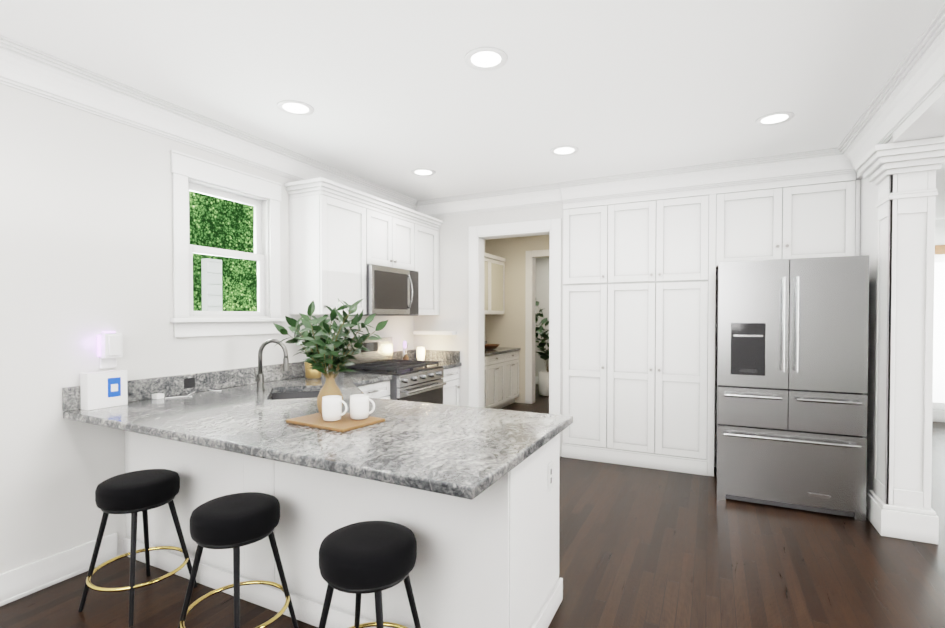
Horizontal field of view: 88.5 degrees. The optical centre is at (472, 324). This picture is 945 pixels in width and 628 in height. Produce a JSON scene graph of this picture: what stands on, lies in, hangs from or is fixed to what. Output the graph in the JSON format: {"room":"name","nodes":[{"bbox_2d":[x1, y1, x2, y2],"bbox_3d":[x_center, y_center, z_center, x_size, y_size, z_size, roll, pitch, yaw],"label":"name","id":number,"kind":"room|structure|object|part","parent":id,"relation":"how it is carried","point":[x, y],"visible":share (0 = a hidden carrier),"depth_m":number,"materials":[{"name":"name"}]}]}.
{"room":"kitchen","nodes":[
{"label":"kitchen","id":0,"kind":"room"},
{"bbox_2d":[0,84,413,573],"bbox_3d":[-2.298,0.013,2.376,0.120,2.660,7.380,0,1,26],"label":"wall","id":1,"kind":"structure","parent":0,"point":[86,250],"depth_m":2.60,"materials":[{"name":"white paint"}]},
{"bbox_2d":[0,532,117,605],"bbox_3d":[-2.946,1.290,0.914,0.022,0.150,4.150,0,1,26],"label":"baseboard","id":2,"kind":"structure","parent":1,"relation":"attached to","point":[30,578],"depth_m":2.50,"materials":[{"name":"paint"}]},
{"bbox_2d":[97,331,122,368],"bbox_3d":[-2.025,0.143,2.717,0.069,0.208,0.100,0,1,26],"label":"plug","id":3,"kind":"object","parent":1,"relation":"attached to","point":[109,348],"visible":1,"depth_m":2.70,"materials":[{"name":"white plastic"}]},
{"bbox_2d":[0,35,416,210],"bbox_3d":[-2.206,-1.232,2.244,0.145,0.167,7.260,0,1,26],"label":"crown molding","id":4,"kind":"structure","parent":1,"relation":"attached to","point":[26,68],"depth_m":2.88,"materials":[{"name":"paint"}]},
{"bbox_2d":[170,150,284,337],"bbox_3d":[-1.740,-0.512,3.453,0.163,1.175,0.880,0,1,26],"label":"window","id":5,"kind":"structure","parent":1,"relation":"in","point":[183,167],"depth_m":3.39,"materials":[{"name":"paint"}]},
{"bbox_3d":[-1.762,-0.497,3.463,0.062,0.900,0.626,0,1,26],"label":"left window sash","id":6,"kind":"part","parent":5,"relation":"part of","materials":[{"name":"white wood"}]},
{"bbox_2d":[62,349,413,412],"bbox_3d":[-1.400,0.369,4.044,0.021,0.124,3.357,0,1,26],"label":"backsplash","id":7,"kind":"structure","parent":1,"relation":"attached to","point":[142,389],"depth_m":3.13,"materials":[{"name":"grey stone"}]},
{"bbox_2d":[288,189,373,314],"bbox_3d":[-1.186,-0.564,4.100,0.344,0.960,0.612,0,1,26],"label":"upper cabinet","id":8,"kind":"object","parent":1,"relation":"attached to","point":[331,234],"depth_m":3.88,"materials":[{"name":"wood"}]},
{"bbox_2d":[374,205,417,270],"bbox_3d":[-0.911,-0.795,4.657,0.344,0.515,0.758,0,1,26],"label":"upper cabinet","id":9,"kind":"object","parent":1,"relation":"attached to","point":[395,234],"depth_m":4.63,"materials":[{"name":"wood"}]},
{"bbox_2d":[337,264,418,315],"bbox_3d":[-0.863,-0.308,4.641,0.451,0.446,0.754,0,1,26],"label":"over-the-range microwave","id":10,"kind":"object","parent":9,"relation":"attached to","point":[390,291],"visible":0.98,"depth_m":4.48,"materials":[{"name":"silver metal"}]},
{"bbox_2d":[418,221,441,314],"bbox_3d":[-0.643,-0.581,5.206,0.344,0.960,0.579,0,1,26],"label":"upper cabinet","id":11,"kind":"object","parent":1,"relation":"attached to","point":[428,235],"depth_m":5.20,"materials":[{"name":"wood"}]},
{"bbox_3d":[-0.907,-0.612,4.611,0.394,1.040,1.877,0,1,26],"label":"cab cornice","id":12,"kind":"part","parent":11,"relation":"part of","materials":[{"name":"paint"}]},
{"bbox_2d":[0,384,944,627],"bbox_3d":[2.270,1.359,3.285,10.700,0.060,14.000,0,1,26],"label":"floor","id":13,"kind":"structure","parent":0,"point":[640,547],"depth_m":2.61,"materials":[{"name":"brown wood"}]},
{"bbox_2d":[78,469,196,626],"bbox_3d":[-1.627,1.044,2.374,0.416,0.600,0.416,0,1,26],"label":"stool","id":14,"kind":"object","parent":13,"relation":"on","point":[133,493],"visible":1,"depth_m":2.28,"materials":[{"name":"black fabric"}]},
{"bbox_2d":[123,437,237,595],"bbox_3d":[-1.490,0.914,2.762,0.997,0.846,0.360,0,1,26],"label":"base cabinet","id":15,"kind":"object","parent":13,"relation":"on","point":[204,477],"depth_m":2.58,"materials":[{"name":"wood"}]},
{"bbox_2d":[178,492,297,627],"bbox_3d":[-0.990,1.049,2.039,0.416,0.600,0.416,0,1,26],"label":"stool","id":16,"kind":"object","parent":13,"relation":"on","point":[236,521],"visible":1,"depth_m":1.95,"materials":[{"name":"black fabric"}]},
{"bbox_2d":[318,521,420,627],"bbox_3d":[-0.370,1.054,1.735,0.416,0.600,0.416,0,1,26],"label":"stool","id":17,"kind":"object","parent":13,"relation":"on","point":[376,558],"visible":1,"depth_m":1.64,"materials":[{"name":"black fabric"}]},
{"bbox_2d":[339,337,445,403],"bbox_3d":[-0.724,0.723,4.589,0.727,1.171,0.754,0,1,26],"label":"range","id":18,"kind":"object","parent":13,"relation":"on","point":[416,381],"visible":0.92,"depth_m":4.50,"materials":[{"name":"silver metal"}]},
{"bbox_2d":[238,433,562,627],"bbox_3d":[-0.344,0.920,2.365,1.410,0.846,0.663,0,1,26],"label":"base cabinet","id":19,"kind":"object","parent":13,"relation":"on","point":[491,561],"depth_m":2.01,"materials":[{"name":"wood"}]},
{"bbox_2d":[63,373,572,500],"bbox_3d":[-0.616,0.468,2.907,2.432,0.038,2.153,0,1,26],"label":"countertop","id":20,"kind":"structure","parent":19,"relation":"on","point":[447,449],"depth_m":2.12,"materials":[{"name":"grey stone"}]},
{"bbox_2d":[80,370,127,409],"bbox_3d":[-2.019,0.355,2.664,0.072,0.194,0.195,0,1,26],"label":"box","id":21,"kind":"object","parent":20,"relation":"on","point":[102,389],"visible":1,"depth_m":2.63,"materials":[{"name":"white cardboard"}]},
{"bbox_2d":[254,339,289,392],"bbox_3d":[-1.348,0.269,3.231,0.229,0.348,0.132,0,1,26],"label":"faucet","id":22,"kind":"object","parent":20,"relation":"on","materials":[{"name":"grey metal"}]},
{"bbox_2d":[246,385,357,400],"bbox_3d":[-1.133,0.578,3.216,0.693,0.214,0.693,0,1,26],"label":"sink","id":23,"kind":"object","parent":20,"relation":"in","point":[300,392],"depth_m":3.44,"materials":[{"name":"silver metal"}]},
{"bbox_2d":[296,314,334,378],"bbox_3d":[-1.211,0.166,3.865,0.318,0.535,0.433,0,1,26],"label":"plant pot","id":24,"kind":"object","parent":20,"relation":"on","point":[310,373],"visible":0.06,"depth_m":3.86,"materials":[{"name":"beige ceramic"}]},
{"bbox_2d":[286,412,384,432],"bbox_3d":[-0.643,0.451,2.283,0.380,0.014,0.270,1,1,32],"label":"tray","id":25,"kind":"object","parent":20,"relation":"on","point":[345,423],"visible":0.69,"depth_m":2.22,"materials":[{"name":"brown wood"}]},
{"bbox_2d":[273,298,387,414],"bbox_3d":[-0.705,0.150,2.347,0.536,0.582,0.436,0,1,26],"label":"vase","id":26,"kind":"object","parent":25,"relation":"on","point":[329,348],"visible":1,"depth_m":2.32,"materials":[{"name":"green plant"}]},
{"bbox_2d":[322,395,346,420],"bbox_3d":[-0.638,0.389,2.247,0.119,0.108,0.090,0,1,26],"label":"mug","id":27,"kind":"object","parent":25,"relation":"on","point":[331,407],"visible":1,"depth_m":2.22,"materials":[{"name":"white ceramic"}]},
{"bbox_2d":[350,394,374,419],"bbox_3d":[-0.521,0.389,2.284,0.117,0.108,0.090,0,1,26],"label":"mug","id":28,"kind":"object","parent":25,"relation":"on","point":[359,406],"visible":1,"depth_m":2.25,"materials":[{"name":"white ceramic"}]},
{"bbox_2d":[444,365,461,376],"bbox_3d":[-0.517,0.876,5.202,0.594,0.846,0.514,0,1,26],"label":"base cabinet","id":29,"kind":"object","parent":13,"relation":"on","point":[447,372],"depth_m":5.14,"materials":[{"name":"wood"}]},
{"bbox_2d":[434,361,461,368],"bbox_3d":[-0.506,0.433,5.190,0.617,0.038,0.514,0,1,26],"label":"countertop","id":30,"kind":"structure","parent":29,"relation":"on","point":[445,364],"depth_m":5.17,"materials":[{"name":"grey stone"}]},
{"bbox_2d":[403,342,408,359],"bbox_3d":[-0.705,0.303,5.129,0.063,0.220,0.063,0,1,17],"label":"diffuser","id":31,"kind":"object","parent":30,"relation":"on","point":[405,356],"depth_m":5.12,"materials":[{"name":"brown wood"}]},
{"bbox_2d":[417,347,424,360],"bbox_3d":[-0.562,0.326,5.283,0.092,0.170,0.092,0,1,26],"label":"table lamp","id":32,"kind":"object","parent":30,"relation":"on","point":[420,353],"visible":0.79,"depth_m":5.25,"materials":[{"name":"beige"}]},
{"bbox_2d":[484,356,491,408],"bbox_3d":[-0.200,0.855,6.528,0.594,0.846,0.732,0,1,26],"label":"base cabinet","id":33,"kind":"object","parent":13,"relation":"on","point":[487,359],"depth_m":6.71,"materials":[{"name":"paint"}]},
{"bbox_2d":[492,352,507,408],"bbox_3d":[0.075,0.846,7.090,0.594,0.846,0.732,0,1,26],"label":"base cabinet","id":34,"kind":"object","parent":13,"relation":"on","point":[501,377],"depth_m":7.13,"materials":[{"name":"paint"}]},
{"bbox_2d":[484,348,519,355],"bbox_3d":[-0.055,0.408,6.797,0.612,0.038,2.505,0,1,26],"label":"countertop","id":35,"kind":"structure","parent":34,"relation":"on","point":[493,352],"depth_m":7.17,"materials":[{"name":"grey stone"}]},
{"bbox_2d":[484,344,499,349],"bbox_3d":[0.267,0.341,7.427,0.300,0.075,0.300,0,1,26],"label":"bowl","id":36,"kind":"object","parent":35,"relation":"on","point":[490,346],"visible":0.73,"depth_m":7.33,"materials":[{"name":"brown wood"}]},
{"bbox_2d":[508,352,518,404],"bbox_3d":[0.339,0.838,7.628,0.594,0.846,0.679,0,1,26],"label":"base cabinet","id":37,"kind":"object","parent":13,"relation":"on","point":[513,357],"depth_m":7.57,"materials":[{"name":"paint"}]},
{"bbox_2d":[535,297,548,395],"bbox_3d":[1.339,0.305,8.511,0.989,1.884,0.922,0,1,26],"label":"potted plant","id":38,"kind":"object","parent":13,"relation":"on","point":[543,381],"visible":0.48,"depth_m":8.51,"materials":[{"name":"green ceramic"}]},
{"bbox_3d":[1.331,1.036,8.587,0.340,0.420,0.340,0,1,26],"label":"pot","id":39,"kind":"part","parent":38,"relation":"part of","materials":[{"name":"white ceramic"}]},
{"bbox_2d":[562,198,613,463],"bbox_3d":[1.172,-0.024,4.793,0.491,2.658,0.296,0,1,26],"label":"tall cabinet","id":40,"kind":"object","parent":13,"relation":"on","point":[588,226],"depth_m":4.67,"materials":[{"name":"paint"}]},
{"bbox_2d":[415,148,854,216],"bbox_3d":[1.110,-1.268,4.569,4.050,0.167,0.165,0,1,26],"label":"crown molding","id":41,"kind":"structure","parent":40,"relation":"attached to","point":[824,162],"depth_m":4.32,"materials":[{"name":"paint"}]},
{"bbox_2d":[614,187,717,475],"bbox_3d":[1.717,-0.020,4.525,0.975,2.658,0.296,0,1,26],"label":"tall cabinet","id":42,"kind":"object","parent":13,"relation":"on","point":[639,280],"depth_m":4.36,"materials":[{"name":"paint"}]},
{"bbox_2d":[716,255,868,521],"bbox_3d":[2.417,0.425,3.802,0.895,1.790,0.936,0,1,26],"label":"fridge","id":43,"kind":"object","parent":13,"relation":"on","point":[792,368],"visible":1,"depth_m":3.42,"materials":[{"name":"silver metal"}]},
{"bbox_2d":[855,136,944,544],"bbox_3d":[2.953,0.105,3.499,0.420,2.440,1.300,0,1,26],"label":"column","id":44,"kind":"structure","parent":13,"relation":"on","point":[899,192],"depth_m":3.02,"materials":[{"name":"paint"}]},
{"bbox_2d":[0,0,944,239],"bbox_3d":[2.270,-1.381,3.243,10.700,0.100,14.000,0,1,26],"label":"ceiling","id":45,"kind":"structure","parent":0,"point":[393,93],"depth_m":2.54,"materials":[{"name":"white paint"}]},
{"bbox_2d":[277,100,313,115],"bbox_3d":[-1.082,-1.324,2.972,0.216,0.006,0.216,0,1,26],"label":"recessed light","id":46,"kind":"object","parent":45,"relation":"in","point":[296,108],"visible":1,"depth_m":2.96,"materials":[{"name":"paint"}]},
{"bbox_2d":[411,168,435,175],"bbox_3d":[-0.434,-1.344,4.292,0.216,0.006,0.216,0,1,26],"label":"recessed light","id":47,"kind":"object","parent":45,"relation":"in","point":[424,172],"visible":1,"depth_m":4.29,"materials":[{"name":"paint"}]},
{"bbox_2d":[464,47,507,70],"bbox_3d":[0.067,-1.315,2.409,0.216,0.006,0.216,0,1,26],"label":"recessed light","id":48,"kind":"object","parent":45,"relation":"in","point":[486,58],"visible":1,"depth_m":2.40,"materials":[{"name":"paint"}]},
{"bbox_2d":[550,146,578,155],"bbox_3d":[0.706,-1.336,3.732,0.216,0.006,0.216,0,1,26],"label":"recessed light","id":49,"kind":"object","parent":45,"relation":"in","point":[563,150],"visible":1,"depth_m":3.73,"materials":[{"name":"paint"}]},
{"bbox_2d":[755,112,793,125],"bbox_3d":[1.949,-1.326,3.134,0.216,0.006,0.216,0,1,26],"label":"recessed light","id":50,"kind":"object","parent":45,"relation":"in","point":[775,118],"visible":1,"depth_m":3.13,"materials":[{"name":"paint"}]},
{"bbox_2d":[855,96,944,180],"bbox_3d":[1.552,-1.180,0.624,0.220,0.220,7.660,0,1,26],"label":"beam","id":51,"kind":"structure","parent":45,"relation":"attached to","point":[930,123],"depth_m":2.72,"materials":[{"name":"paint"}]},
{"bbox_2d":[837,4,944,172],"bbox_3d":[1.293,-1.202,0.516,0.150,0.172,7.240,0,1,26],"label":"crown molding","id":52,"kind":"structure","parent":51,"relation":"attached to","point":[916,79],"depth_m":2.62,"materials":[{"name":"paint"}]},
{"bbox_2d":[893,80,944,141],"bbox_3d":[1.160,-1.092,0.093,0.015,0.060,6.360,0,1,26],"label":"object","id":53,"kind":"structure","parent":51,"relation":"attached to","point":[935,96],"depth_m":2.56,"materials":[{"name":"paint"}]},
{"bbox_2d":[484,240,485,340],"bbox_3d":[-0.361,-0.059,7.005,0.120,2.660,2.640,0,1,26],"label":"wall","id":54,"kind":"structure","parent":0,"point":[485,240],"depth_m":8.02,"materials":[{"name":"beige paint"}]},
{"bbox_2d":[486,235,549,402],"bbox_3d":[1.110,-0.070,7.687,1.920,2.660,0.120,0,1,26],"label":"wall","id":55,"kind":"structure","parent":0,"point":[507,329],"depth_m":7.83,"materials":[{"name":"beige paint"}]},
{"bbox_2d":[525,249,548,403],"bbox_3d":[1.348,0.047,7.572,1.050,2.430,0.160,0,1,26],"label":"door frame","id":56,"kind":"structure","parent":55,"relation":"attached to","point":[530,270],"depth_m":7.71,"materials":[{"name":"paint"}]},
{"bbox_2d":[535,257,548,375],"bbox_3d":[1.935,-0.102,9.732,4.240,2.660,0.120,0,1,26],"label":"wall","id":57,"kind":"structure","parent":0,"point":[542,283],"depth_m":9.90,"materials":[{"name":"grey paint"}]},
{"bbox_2d":[414,204,717,466],"bbox_3d":[1.180,-0.026,4.868,4.170,2.660,0.400,0,1,26],"label":"wall","id":58,"kind":"structure","parent":0,"point":[454,274],"depth_m":5.28,"materials":[{"name":"white paint"}]},
{"bbox_2d":[413,331,456,334],"bbox_3d":[-0.418,0.091,5.369,0.500,0.040,0.109,0,1,26],"label":"shelf","id":59,"kind":"object","parent":58,"relation":"attached to","point":[435,332],"visible":1,"depth_m":5.30,"materials":[{"name":"paint"}]},
{"bbox_2d":[414,349,459,360],"bbox_3d":[-0.397,0.347,5.410,0.576,0.124,0.021,0,1,26],"label":"backsplash","id":60,"kind":"structure","parent":58,"relation":"attached to","point":[430,355],"depth_m":5.38,"materials":[{"name":"grey stone"}]},
{"bbox_2d":[469,218,560,455],"bbox_3d":[0.448,0.126,5.074,1.015,2.350,0.160,0,1,26],"label":"door frame","id":61,"kind":"structure","parent":58,"relation":"attached to","point":[478,235],"depth_m":5.04,"materials":[{"name":"paint"}]},
{"bbox_2d":[718,172,860,262],"bbox_3d":[2.600,-0.921,4.078,0.992,0.843,0.296,0,1,26],"label":"upper cabinet","id":62,"kind":"object","parent":58,"relation":"attached to","point":[818,216],"depth_m":3.93,"materials":[{"name":"paint"}]},
{"bbox_2d":[935,219,944,254],"bbox_3d":[6.779,-0.046,6.131,4.330,2.660,0.120,0,1,26],"label":"wall","id":63,"kind":"structure","parent":0,"point":[939,231],"depth_m":6.37,"materials":[{"name":"white paint"}]},
{"bbox_2d":[932,254,944,410],"bbox_3d":[6.434,0.182,6.282,0.880,2.200,0.040,0,1,26],"label":"window","id":64,"kind":"structure","parent":63,"relation":"in","point":[939,348],"depth_m":6.42,"materials":[{"name":"paint"}]},
{"bbox_2d":[932,410,944,421],"bbox_3d":[6.695,1.210,6.116,4.210,0.150,0.016,0,1,26],"label":"baseboard","id":65,"kind":"structure","parent":63,"relation":"attached to","point":[938,415],"depth_m":6.38,"materials":[{"name":"paint"}]},
{"bbox_2d":[935,245,944,254],"bbox_3d":[6.409,0.123,6.231,1.120,2.320,0.030,0,1,26],"label":"door frame","id":66,"kind":"structure","parent":63,"relation":"attached to","point":[939,249],"depth_m":6.35,"materials":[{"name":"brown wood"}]},
{"label":"outside","id":67,"kind":"structure","parent":0,"visible":0},
{"bbox_2d":[189,191,256,311],"bbox_3d":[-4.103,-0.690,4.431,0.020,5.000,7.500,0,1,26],"label":"hedge","id":68,"kind":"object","parent":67,"point":[216,222],"depth_m":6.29,"materials":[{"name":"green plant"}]},
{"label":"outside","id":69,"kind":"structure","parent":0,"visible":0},
{"bbox_2d":[202,258,222,310],"bbox_3d":[-3.079,0.285,5.754,0.105,2.110,0.190,0,1,26],"label":"siding","id":70,"kind":"object","parent":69,"point":[212,295],"visible":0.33,"depth_m":5.68,"materials":[{"name":"white"}]}
]}

